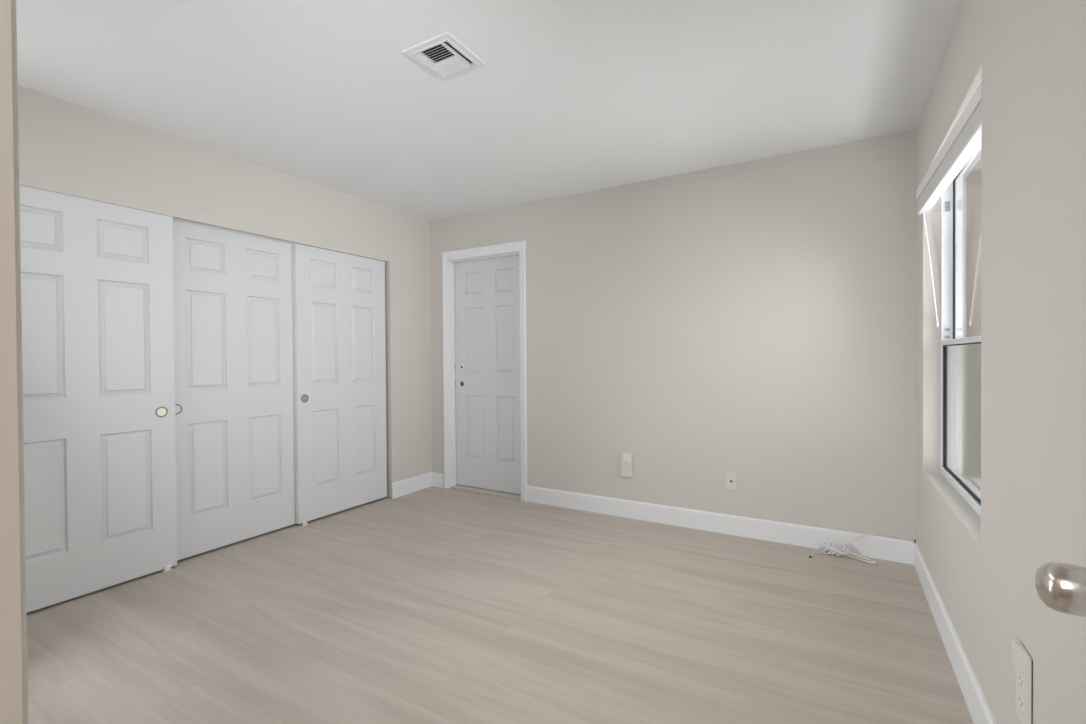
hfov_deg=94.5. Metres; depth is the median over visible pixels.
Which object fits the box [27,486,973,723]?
floor
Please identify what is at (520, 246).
door frame
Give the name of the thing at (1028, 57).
wall
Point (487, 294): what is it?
door
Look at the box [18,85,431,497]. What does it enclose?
wall
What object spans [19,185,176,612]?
door
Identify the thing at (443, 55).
ceiling vent
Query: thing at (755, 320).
wall
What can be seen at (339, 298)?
door
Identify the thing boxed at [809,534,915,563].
cable
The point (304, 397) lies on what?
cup
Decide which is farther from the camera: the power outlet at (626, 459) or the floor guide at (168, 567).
the power outlet at (626, 459)
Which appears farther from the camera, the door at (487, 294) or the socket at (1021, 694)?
the door at (487, 294)
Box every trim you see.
[449,484,520,499]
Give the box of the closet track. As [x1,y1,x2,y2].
[173,219,385,262]
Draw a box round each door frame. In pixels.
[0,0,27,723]
[442,241,526,500]
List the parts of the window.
sash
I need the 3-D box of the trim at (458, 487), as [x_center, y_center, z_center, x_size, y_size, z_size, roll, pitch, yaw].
[-0.483,1.136,4.403,0.773,0.012,0.120,0,1,30]
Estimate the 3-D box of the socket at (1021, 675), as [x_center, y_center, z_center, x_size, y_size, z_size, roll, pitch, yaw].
[1.156,0.770,1.213,0.002,0.028,0.034,0,1,27]
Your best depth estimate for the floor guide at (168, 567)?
2.80 m
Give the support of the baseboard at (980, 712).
attached to the wall at (1028, 57)
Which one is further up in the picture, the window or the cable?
the window
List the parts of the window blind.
cord, rail, lift cord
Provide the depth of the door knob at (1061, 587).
0.56 m
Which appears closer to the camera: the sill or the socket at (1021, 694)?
the socket at (1021, 694)
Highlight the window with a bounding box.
[939,160,980,516]
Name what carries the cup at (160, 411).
on the door at (97, 284)
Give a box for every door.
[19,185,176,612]
[173,220,295,559]
[293,243,386,523]
[454,255,520,493]
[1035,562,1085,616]
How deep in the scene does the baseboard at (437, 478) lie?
4.59 m
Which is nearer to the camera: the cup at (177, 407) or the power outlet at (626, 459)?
the cup at (177, 407)
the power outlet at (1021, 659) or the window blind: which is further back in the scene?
the window blind
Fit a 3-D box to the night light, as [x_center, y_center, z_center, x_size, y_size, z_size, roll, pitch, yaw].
[0.613,0.701,3.660,0.056,0.050,0.012,0,1,30]
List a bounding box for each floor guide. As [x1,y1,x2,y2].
[160,565,172,571]
[299,520,307,525]
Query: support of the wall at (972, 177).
on the ground
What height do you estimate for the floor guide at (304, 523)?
0.030 m
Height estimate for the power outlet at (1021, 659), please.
0.187 m
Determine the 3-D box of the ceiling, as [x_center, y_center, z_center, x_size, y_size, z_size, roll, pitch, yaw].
[-0.899,-1.321,1.853,4.531,0.100,5.250,0,1,30]
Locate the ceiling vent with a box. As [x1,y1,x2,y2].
[402,31,485,80]
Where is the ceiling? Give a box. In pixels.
[16,0,963,220]
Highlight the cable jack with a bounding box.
[726,472,736,489]
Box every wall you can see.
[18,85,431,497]
[430,130,916,540]
[916,0,1085,723]
[962,148,981,491]
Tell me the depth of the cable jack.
3.32 m
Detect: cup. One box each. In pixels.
[157,408,165,415]
[175,405,180,412]
[302,395,307,401]
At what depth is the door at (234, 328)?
3.19 m
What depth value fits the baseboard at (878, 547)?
3.32 m
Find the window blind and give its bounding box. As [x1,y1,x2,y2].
[916,82,981,326]
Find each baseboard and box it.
[392,472,431,498]
[432,472,443,487]
[526,486,913,564]
[914,542,995,723]
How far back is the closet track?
3.16 m
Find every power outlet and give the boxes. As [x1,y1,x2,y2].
[621,453,631,476]
[1012,638,1032,723]
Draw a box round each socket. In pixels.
[1019,671,1024,689]
[1019,692,1024,711]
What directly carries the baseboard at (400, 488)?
attached to the wall at (57, 136)
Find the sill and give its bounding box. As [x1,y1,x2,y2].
[923,471,980,546]
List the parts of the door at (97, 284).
finger pull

